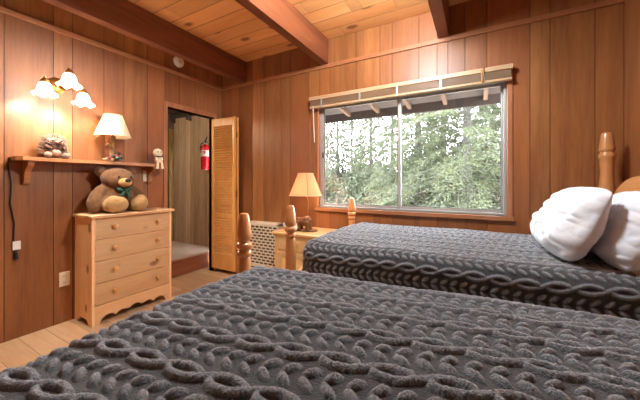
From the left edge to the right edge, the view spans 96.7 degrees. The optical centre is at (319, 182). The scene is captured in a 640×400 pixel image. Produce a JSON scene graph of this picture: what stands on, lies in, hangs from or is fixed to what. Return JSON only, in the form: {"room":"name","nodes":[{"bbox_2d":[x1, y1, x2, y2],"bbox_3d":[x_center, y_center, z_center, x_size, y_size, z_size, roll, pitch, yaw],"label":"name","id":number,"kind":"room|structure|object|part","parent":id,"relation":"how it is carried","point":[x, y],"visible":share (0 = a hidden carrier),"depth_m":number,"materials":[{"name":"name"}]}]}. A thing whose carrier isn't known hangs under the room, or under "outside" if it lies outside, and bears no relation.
{"room":"bedroom","nodes":[
{"label":"bedroom","id":0,"kind":"room"},
{"bbox_2d":[0,0,221,343],"bbox_3d":[-2.449,-0.188,1.990,0.100,2.735,4.407,0,0,29],"label":"wall","id":1,"kind":"structure","parent":0,"point":[32,299],"depth_m":2.36,"materials":[{"name":"brown wood"}]},
{"bbox_2d":[30,67,94,107],"bbox_3d":[-2.014,-0.744,2.234,0.372,0.246,0.400,0,0,-11],"label":"wall sconce","id":2,"kind":"object","parent":1,"relation":"attached to","point":[46,87],"visible":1,"depth_m":2.16,"materials":[{"name":"white glass"}]},
{"bbox_3d":[-2.033,-0.693,2.103,0.148,0.104,0.150,0,0,29],"label":"lamp shade","id":3,"kind":"part","parent":2,"relation":"part of","materials":[{"name":"white glass"}]},
{"bbox_3d":[-1.879,-0.768,2.133,0.148,0.104,0.150,0,0,29],"label":"lamp shade","id":4,"kind":"part","parent":2,"relation":"part of","materials":[{"name":"white glass"}]},
{"bbox_3d":[-2.039,-0.777,2.332,0.268,0.067,0.021,0,0,12],"label":"arm","id":5,"kind":"part","parent":2,"relation":"part of","materials":[{"name":"gold metal"}]},
{"bbox_3d":[-1.912,-0.673,2.300,0.148,0.104,0.150,0,0,29],"label":"lamp shade","id":6,"kind":"part","parent":2,"relation":"part of","materials":[{"name":"white glass"}]},
{"bbox_2d":[59,271,69,286],"bbox_3d":[-2.157,0.815,2.402,0.010,0.120,0.074,0,0,29],"label":"wall outlet","id":7,"kind":"object","parent":1,"relation":"attached to","point":[64,277],"visible":1,"depth_m":2.40,"materials":[{"name":"beige plastic"}]},
{"bbox_2d":[9,156,166,183],"bbox_3d":[-1.976,-0.088,2.576,0.158,0.207,1.130,0,0,29],"label":"wall shelf","id":8,"kind":"object","parent":1,"relation":"attached to","point":[28,162],"visible":0.94,"depth_m":2.31,"materials":[{"name":"brown wood"}]},
{"bbox_2d":[7,158,20,259],"bbox_3d":[-2.297,0.193,2.134,0.044,0.770,0.069,0,0,-6],"label":"power cord","id":9,"kind":"object","parent":8,"relation":"hanging from","point":[16,245],"visible":0.98,"depth_m":2.13,"materials":[{"name":"black plastic"}]},
{"bbox_2d":[35,132,70,158],"bbox_3d":[-2.127,-0.296,2.272,0.181,0.205,0.221,0,0,29],"label":"plush hedgehog","id":10,"kind":"object","parent":8,"relation":"on","point":[53,146],"visible":1,"depth_m":2.23,"materials":[{"name":"fur"}]},
{"bbox_3d":[-2.109,-0.275,2.204,0.061,0.045,0.036,0,0,7],"label":"arm","id":11,"kind":"part","parent":10,"relation":"part of","materials":[{"name":"brown"}]},
{"bbox_2d":[93,113,131,161],"bbox_3d":[-1.905,-0.407,2.617,0.290,0.427,0.290,0,0,29],"label":"lamp","id":12,"kind":"object","parent":8,"relation":"on","point":[114,125],"visible":1,"depth_m":2.56,"materials":[{"name":"white fabric"}]},
{"bbox_3d":[-1.907,-0.329,2.591,0.047,0.196,0.100,0,0,3],"label":"log stem","id":13,"kind":"part","parent":12,"relation":"part of","materials":[{"name":"brown wood"}]},
{"bbox_3d":[-1.905,-0.520,2.617,0.284,0.200,0.284,0,0,29],"label":"lamp shade","id":14,"kind":"part","parent":12,"relation":"part of","materials":[{"name":"white fabric"}]},
{"bbox_2d":[153,149,163,168],"bbox_3d":[-1.688,-0.247,2.965,0.096,0.214,0.089,0,0,29],"label":"doll","id":15,"kind":"object","parent":8,"relation":"on","point":[157,153],"visible":1,"depth_m":2.94,"materials":[{"name":"beige"}]},
{"bbox_2d":[0,6,221,90],"bbox_3d":[-2.375,-1.267,2.003,0.018,0.038,4.301,0,0,29],"label":"trim","id":16,"kind":"structure","parent":1,"relation":"attached to","point":[2,9],"depth_m":2.58,"materials":[{"name":"brown wood"}]},
{"bbox_2d":[143,171,146,181],"bbox_3d":[-1.825,-0.068,2.995,0.015,0.115,0.070,0,0,29],"label":"light switch","id":17,"kind":"object","parent":1,"relation":"attached to","point":[144,172],"visible":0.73,"depth_m":2.98,"materials":[{"name":"beige plastic"}]},
{"bbox_2d":[173,56,183,67],"bbox_3d":[-1.637,-1.406,3.308,0.041,0.124,0.124,0,0,29],"label":"smoke detector","id":18,"kind":"object","parent":1,"relation":"attached to","point":[178,62],"visible":0.88,"depth_m":3.29,"materials":[{"name":"white plastic"}]},
{"bbox_2d":[163,101,216,270],"bbox_3d":[-1.603,0.135,3.502,0.114,2.090,0.728,0,0,29],"label":"door frame","id":19,"kind":"structure","parent":1,"relation":"attached to","point":[166,105],"depth_m":3.19,"materials":[{"name":"brown wood"}]},
{"bbox_2d":[211,116,238,271],"bbox_3d":[-1.241,0.146,3.694,0.417,1.957,0.102,0,0,29],"label":"door","id":20,"kind":"structure","parent":1,"relation":"in","point":[225,183],"depth_m":3.66,"materials":[{"name":"brown wood"}]},
{"bbox_2d":[0,267,236,371],"bbox_3d":[-0.758,1.220,1.053,4.326,0.080,4.407,0,0,29],"label":"floor","id":21,"kind":"structure","parent":0,"point":[17,352],"depth_m":2.28,"materials":[{"name":"laminate"}]},
{"bbox_2d":[72,207,174,327],"bbox_3d":[-1.805,0.724,2.676,0.338,0.912,0.722,0,0,29],"label":"dresser","id":22,"kind":"object","parent":21,"relation":"on","point":[123,259],"visible":1,"depth_m":2.50,"materials":[{"name":"brown wood"}]},
{"bbox_3d":[-1.982,0.736,2.393,0.303,0.888,0.020,0,0,29],"label":"panel","id":23,"kind":"part","parent":22,"relation":"part of","materials":[{"name":"brown wood"}]},
{"bbox_2d":[86,167,147,212],"bbox_3d":[-1.827,0.061,2.608,0.345,0.409,0.506,0,0,29],"label":"teddy bear","id":24,"kind":"object","parent":22,"relation":"on","point":[116,192],"visible":1,"depth_m":2.52},
{"bbox_3d":[-1.950,0.686,2.756,0.008,0.788,0.646,0,0,29],"label":"panel","id":25,"kind":"part","parent":22,"relation":"part of","materials":[{"name":"brown wood"}]},
{"bbox_3d":[-1.807,0.383,2.677,0.273,0.177,0.642,0,0,29],"label":"drawer","id":26,"kind":"part","parent":22,"relation":"part of","materials":[{"name":"brown wood"}]},
{"bbox_3d":[-1.807,0.565,2.677,0.273,0.177,0.642,0,0,29],"label":"drawer","id":27,"kind":"part","parent":22,"relation":"part of","materials":[{"name":"brown wood"}]},
{"bbox_3d":[-1.807,0.747,2.677,0.273,0.177,0.642,0,0,29],"label":"drawer","id":28,"kind":"part","parent":22,"relation":"part of","materials":[{"name":"brown wood"}]},
{"bbox_3d":[-1.807,0.928,2.677,0.273,0.177,0.642,0,0,29],"label":"drawer","id":29,"kind":"part","parent":22,"relation":"part of","materials":[{"name":"brown wood"}]},
{"bbox_3d":[-1.659,0.736,2.975,0.303,0.888,0.020,0,0,29],"label":"panel","id":30,"kind":"part","parent":22,"relation":"part of","materials":[{"name":"brown wood"}]},
{"bbox_2d":[171,241,208,277],"bbox_3d":[-2.693,1.073,3.532,1.545,0.215,2.328,0,0,29],"label":"step","id":31,"kind":"structure","parent":21,"relation":"on","point":[186,258],"depth_m":3.84,"materials":[{"name":"brown wood"}]},
{"bbox_2d":[235,213,252,273],"bbox_3d":[0.244,0.422,0.534,1.930,1.515,1.138,0,0,25],"label":"bed","id":32,"kind":"object","parent":21,"relation":"on","point":[243,246],"visible":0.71,"depth_m":1.37,"materials":[{"name":"brown wood"}]},
{"bbox_2d":[271,226,336,269],"bbox_3d":[-0.130,0.838,2.933,0.580,0.685,0.466,0,0,29],"label":"nightstand","id":33,"kind":"object","parent":21,"relation":"on","point":[301,238],"visible":0.32,"depth_m":2.82,"materials":[{"name":"brown wood"}]},
{"bbox_3d":[-0.226,0.890,2.759,0.454,0.394,0.020,0,0,29],"label":"door","id":34,"kind":"part","parent":33,"relation":"part of","materials":[{"name":"brown wood"}]},
{"bbox_3d":[-0.226,0.595,2.759,0.454,0.144,0.020,0,0,29],"label":"drawer","id":35,"kind":"part","parent":33,"relation":"part of","materials":[{"name":"brown wood"}]},
{"bbox_2d":[289,173,321,231],"bbox_3d":[-0.148,0.200,2.929,0.342,0.591,0.342,0,0,-3],"label":"table lamp","id":36,"kind":"object","parent":33,"relation":"on","point":[305,184],"visible":0.89,"depth_m":2.83,"materials":[{"name":"white fabric"}]},
{"bbox_3d":[-0.148,0.020,2.929,0.336,0.230,0.336,0,0,29],"label":"lamp shade","id":37,"kind":"part","parent":36,"relation":"part of","materials":[{"name":"white fabric"}]},
{"bbox_2d":[284,132,639,270],"bbox_3d":[0.867,0.422,1.897,1.930,1.515,1.138,0,0,29],"label":"bed","id":38,"kind":"object","parent":21,"relation":"on","point":[607,148],"visible":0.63,"depth_m":1.87,"materials":[{"name":"brown wood"}]},
{"bbox_3d":[1.673,0.393,1.451,0.024,0.855,0.990,0,0,29],"label":"headboard","id":39,"kind":"part","parent":38,"relation":"part of","materials":[{"name":"brown wood"}]},
{"bbox_2d":[633,269,639,276],"bbox_3d":[0.892,0.579,1.883,1.735,0.358,0.926,0,0,29],"label":"mattress","id":40,"kind":"object","parent":38,"relation":"on","point":[637,272],"visible":0.02,"depth_m":1.26,"materials":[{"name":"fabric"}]},
{"bbox_2d":[302,222,639,320],"bbox_3d":[0.793,0.686,1.919,1.593,0.667,1.125,0,0,29],"label":"bedspread","id":41,"kind":"object","parent":40,"relation":"on","point":[515,267],"visible":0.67,"depth_m":1.45,"materials":[{"name":"grey fabric"}]},
{"bbox_2d":[530,187,612,260],"bbox_3d":[1.279,0.197,1.492,0.247,0.350,0.624,0,0,29],"label":"pillow","id":42,"kind":"object","parent":41,"relation":"on","point":[568,224],"visible":1,"depth_m":1.27,"materials":[{"name":"white fabric"}]},
{"bbox_2d":[589,191,639,271],"bbox_3d":[1.436,0.212,1.378,0.229,0.344,0.654,0,0,34],"label":"pillow","id":43,"kind":"object","parent":40,"relation":"on","point":[618,246],"visible":0.61,"depth_m":1.18,"materials":[{"name":"white fabric"}]},
{"bbox_2d":[168,114,173,240],"bbox_3d":[-3.206,0.005,3.807,0.500,2.350,2.350,0,0,29],"label":"wall","id":44,"kind":"structure","parent":0,"point":[170,125],"depth_m":4.67,"materials":[{"name":"brown wood"}]},
{"bbox_2d":[168,109,181,114],"bbox_3d":[-2.643,-1.150,3.541,1.743,0.060,2.430,0,0,29],"label":"ceiling","id":45,"kind":"structure","parent":0,"point":[172,112],"depth_m":4.55,"materials":[{"name":"brown wood"}]},
{"bbox_2d":[174,114,208,246],"bbox_3d":[-2.071,0.005,4.566,1.750,2.350,0.080,0,0,29],"label":"wall","id":46,"kind":"structure","parent":0,"point":[191,183],"depth_m":4.51,"materials":[{"name":"brown wood"}]},
{"bbox_2d":[200,137,208,169],"bbox_3d":[-1.692,-0.430,4.208,0.153,0.481,0.162,0,0,-26],"label":"fire extinguisher","id":47,"kind":"object","parent":46,"relation":"attached to","point":[204,149],"visible":0.93,"depth_m":4.17,"materials":[{"name":"red metal"}]},
{"bbox_2d":[128,0,470,61],"bbox_3d":[-0.652,-1.605,1.060,4.146,0.100,4.521,0,0,29],"label":"ceiling","id":48,"kind":"structure","parent":0,"point":[226,25],"depth_m":2.70,"materials":[{"name":"brown wood"}]},
{"bbox_2d":[42,0,245,83],"bbox_3d":[-2.032,-1.421,1.813,0.088,0.267,4.301,0,0,29],"label":"ceiling beam","id":49,"kind":"structure","parent":48,"relation":"attached to","point":[124,17],"depth_m":2.65,"materials":[{"name":"brown wood"}]},
{"bbox_2d":[235,0,328,64],"bbox_3d":[-0.987,-1.421,1.234,0.088,0.267,4.301,0,0,29],"label":"ceiling beam","id":50,"kind":"structure","parent":48,"relation":"attached to","point":[281,16],"depth_m":2.50,"materials":[{"name":"brown wood"}]},
{"bbox_2d":[428,0,448,38],"bbox_3d":[0.059,-1.421,0.654,0.088,0.267,4.301,0,0,29],"label":"ceiling beam","id":51,"kind":"structure","parent":48,"relation":"attached to","point":[439,9],"depth_m":2.25,"materials":[{"name":"brown wood"}]},
{"bbox_2d":[222,0,623,271],"bbox_3d":[0.415,-0.188,2.984,4.146,2.735,0.120,0,0,29],"label":"wall","id":52,"kind":"structure","parent":0,"point":[568,70],"depth_m":2.39,"materials":[{"name":"brown wood"}]},
{"bbox_2d":[250,220,285,267],"bbox_3d":[-0.662,0.800,3.425,0.520,0.640,0.149,0,0,29],"label":"wall heater","id":53,"kind":"object","parent":52,"relation":"attached to","point":[263,240],"visible":0.54,"depth_m":3.37,"materials":[{"name":"metal"}]},
{"bbox_2d":[250,225,276,267],"bbox_3d":[-0.698,0.800,3.368,0.466,0.592,0.010,0,0,29],"label":"grille","id":54,"kind":"object","parent":53,"relation":"attached to","point":[254,263],"depth_m":3.34,"materials":[{"name":"metal"}]},
{"bbox_2d":[170,87,499,123],"bbox_3d":[0.707,-0.973,3.339,8.000,0.235,0.774,0,0,29],"label":"roof eave","id":55,"kind":"object","parent":52,"relation":"attached to","point":[488,96],"visible":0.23,"depth_m":3.46,"materials":[{"name":"brown wood"}]},
{"bbox_2d":[315,69,513,220],"bbox_3d":[0.776,-0.300,2.761,1.830,1.220,0.140,0,0,29],"label":"window","id":56,"kind":"structure","parent":52,"relation":"in","point":[505,213],"depth_m":2.57,"materials":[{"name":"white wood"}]},
{"bbox_3d":[0.409,-0.288,2.973,0.867,1.087,0.024,0,0,29],"label":"sash","id":57,"kind":"part","parent":56,"relation":"part of","materials":[{"name":"glass"}]},
{"bbox_2d":[309,63,512,141],"bbox_3d":[0.702,-0.691,2.692,1.868,0.502,0.079,0,0,29],"label":"window blind","id":58,"kind":"object","parent":56,"relation":"attached to","point":[501,73],"visible":1,"depth_m":2.58,"materials":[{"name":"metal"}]},
{"bbox_3d":[0.707,-0.821,2.701,1.858,0.018,0.050,0,0,29],"label":"rail","id":59,"kind":"part","parent":58,"relation":"part of","materials":[{"name":"beige wood"}]},
{"bbox_3d":[1.323,-0.873,2.314,0.023,0.137,0.020,0,0,29],"label":"lift cord","id":60,"kind":"part","parent":58,"relation":"part of","materials":[{"name":"beige fabric"}]},
{"bbox_3d":[0.776,0.292,2.761,1.830,0.035,0.140,0,0,29],"label":"sill","id":61,"kind":"part","parent":56,"relation":"part of","materials":[{"name":"brown wood"}]},
{"bbox_3d":[1.155,-0.288,2.594,0.869,1.087,0.024,0,0,29],"label":"sash","id":62,"kind":"part","parent":56,"relation":"part of","materials":[{"name":"metal"}]},
{"bbox_2d":[222,0,624,90],"bbox_3d":[0.389,-1.267,2.919,3.928,0.038,0.018,0,0,29],"label":"trim","id":63,"kind":"structure","parent":52,"relation":"attached to","point":[607,2],"depth_m":2.48,"materials":[{"name":"brown wood"}]},
{"bbox_2d":[624,0,639,181],"bbox_3d":[1.090,-0.188,0.029,0.100,2.735,4.407,0,0,29],"label":"wall","id":64,"kind":"structure","parent":0,"point":[631,7],"depth_m":1.88,"materials":[{"name":"brown wood"}]},
{"label":"outside","id":65,"kind":"structure","parent":0,"visible":0},
{"bbox_3d":[6.724,0.046,32.757,100.000,5.167,56.380,0,0,29],"label":"ground","id":66,"kind":"structure","parent":65,"visible":0},
{"bbox_2d":[325,123,334,175],"bbox_3d":[0.655,-3.639,27.067,2.701,9.008,2.727,0,0,-7],"label":"pine tree","id":67,"kind":"object","parent":66,"relation":"on","point":[327,125],"visible":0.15,"depth_m":26.82,"materials":[{"name":"green plant"}]},
{"bbox_2d":[325,170,344,202],"bbox_3d":[0.256,0.394,16.916,3.503,3.098,3.438,0,0,-12],"label":"shrub","id":68,"kind":"object","parent":66,"relation":"on","point":[329,189],"visible":0.22,"depth_m":16.27,"materials":[{"name":"green plant"}]},
{"bbox_2d":[325,163,346,196],"bbox_3d":[0.363,-0.098,23.024,3.613,3.212,3.464,0,0,30],"label":"shrub","id":69,"kind":"object","parent":66,"relation":"on","point":[327,171],"visible":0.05,"depth_m":23.13,"materials":[{"name":"green plant"}]},
{"bbox_2d":[325,121,356,189],"bbox_3d":[1.321,-3.714,20.977,3.001,10.009,3.030,0,0,-40],"label":"pine tree","id":70,"kind":"object","parent":66,"relation":"on","point":[339,135],"visible":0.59,"depth_m":20.80,"materials":[{"name":"green plant"}]},
{"bbox_2d":[335,120,363,182],"bbox_3d":[2.542,-3.284,22.589,2.666,8.808,2.641,0,0,21],"label":"pine tree","id":71,"kind":"object","parent":66,"relation":"on","point":[353,128],"visible":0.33,"depth_m":22.43,"materials":[{"name":"green plant"}]},
{"bbox_2d":[333,188,366,203],"bbox_3d":[1.144,1.207,11.877,2.656,1.997,2.546,0,0,-44],"label":"shrub","id":72,"kind":"object","parent":66,"relation":"on","point":[343,195],"visible":0.03,"depth_m":11.82,"materials":[{"name":"plant"}]},
{"bbox_2d":[331,164,387,204],"bbox_3d":[2.434,0.416,15.670,3.436,3.000,3.501,0,0,27],"label":"shrub","id":73,"kind":"object","parent":66,"relation":"on","point":[360,184],"visible":0.34,"depth_m":15.55,"materials":[{"name":"green plant"}]},
{"bbox_2d":[354,120,365,163],"bbox_3d":[4.589,-3.648,31.761,2.401,8.007,2.424,0,0,24],"label":"pine tree","id":74,"kind":"object","parent":66,"relation":"on","point":[358,120],"visible":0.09,"depth_m":31.72,"materials":[{"name":"green plant"}]},
{"bbox_2d":[344,164,384,198],"bbox_3d":[4.149,-0.151,20.828,4.510,3.332,4.426,0,0,-22],"label":"shrub","id":75,"kind":"object","parent":66,"relation":"on","point":[379,164],"visible":0.02,"depth_m":20.87,"materials":[{"name":"green plant"}]},
{"bbox_2d":[348,117,388,188],"bbox_3d":[3.369,-3.629,18.715,3.001,10.009,3.030,0,0,37],"label":"pine tree","id":76,"kind":"object","parent":66,"relation":"on","point":[369,151],"visible":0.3,"depth_m":18.59,"materials":[{"name":"green plant"}]},
{"bbox_2d":[365,196,379,204],"bbox_3d":[1.693,1.409,8.858,2.396,2.016,2.297,0,0,37],"label":"shrub","id":77,"kind":"object","parent":66,"relation":"on","point":[368,203],"visible":0.02,"depth_m":8.65,"materials":[{"name":"plant"}]},
{"bbox_2d":[357,186,409,205],"bbox_3d":[2.571,1.041,11.747,2.882,2.280,2.763,0,0,-41],"label":"shrub","id":78,"kind":"object","parent":66,"relation":"on","point":[371,194],"visible":0.07,"depth_m":11.71,"materials":[{"name":"plant"}]},
{"bbox_2d":[368,116,407,193],"bbox_3d":[3.814,-2.624,15.049,2.551,8.507,2.575,0,0,-38],"label":"pine tree","id":79,"kind":"object","parent":66,"relation":"on","point":[389,117],"visible":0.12,"depth_m":14.93,"materials":[{"name":"green plant"}]},
{"bbox_2d":[349,109,490,206],"bbox_3d":[3.737,-2.467,9.717,5.074,10.991,5.484,0,0,-43],"label":"spruce tree","id":80,"kind":"object","parent":66,"relation":"on","point":[417,198],"visible":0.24,"depth_m":9.63,"materials":[{"name":"green plant"}]},
{"bbox_2d":[419,190,442,206],"bbox_3d":[3.310,1.246,8.820,2.356,2.176,2.312,0,0,23],"label":"shrub","id":81,"kind":"object","parent":66,"relation":"on","point":[430,190],"visible":0.02,"depth_m":8.71,"materials":[{"name":"green plant"}]},
{"bbox_2d":[365,104,499,209],"bbox_3d":[3.861,-1.809,7.424,6.235,10.967,6.050,0,0,-14],"label":"spruce tree","id":82,"kind":"object","parent":66,"relation":"on","point":[466,183],"visible":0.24,"depth_m":7.00,"materials":[{"name":"green plant"}]},
{"bbox_2d":[387,109,499,205],"bbox_3d":[4.988,-2.952,11.836,5.321,11.498,5.021,0,0,13],"label":"spruce tree","id":83,"kind":"object","parent":66,"relation":"on","point":[481,174],"visible":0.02,"depth_m":11.64,"materials":[{"name":"green plant"}]},
{"bbox_2d":[437,106,499,208],"bbox_3d":[5.152,-1.724,8.090,4.817,9.376,4.607,0,0,1],"label":"spruce tree","id":84,"kind":"object","parent":66,"relation":"on","point":[498,112],"visible":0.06,"depth_m":8.13,"materials":[{"name":"green plant"}]},
{"bbox_2d":[451,104,499,197],"bbox_3d":[7.021,-2.228,11.479,4.768,10.028,4.685,0,0,24],"label":"spruce tree","id":85,"kind":"object","parent":66,"relation":"on","point":[495,104],"visible":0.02,"depth_m":11.40,"materials":[{"name":"green plant"}]},
{"bbox_2d":[473,187,498,206],"bbox_3d":[5.739,1.003,9.337,3.005,2.492,2.881,0,0,-42],"label":"shrub","id":86,"kind":"object","parent":66,"relation":"on","point":[476,187],"visible":0.02,"depth_m":9.24,"materials":[{"name":"green plant"}]},
{"bbox_3d":[0.271,0.579,0.522,1.735,0.358,0.926,0,0,25],"label":"mattress","id":87,"kind":"object","parent":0,"visible":0},
{"bbox_2d":[0,266,639,399],"bbox_3d":[0.167,0.684,0.552,1.596,0.672,1.135,0,0,25],"label":"bedspread","id":88,"kind":"object","parent":87,"relation":"on","point":[259,332],"visible":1,"depth_m":0.61,"materials":[{"name":"grey fabric"}]}
]}

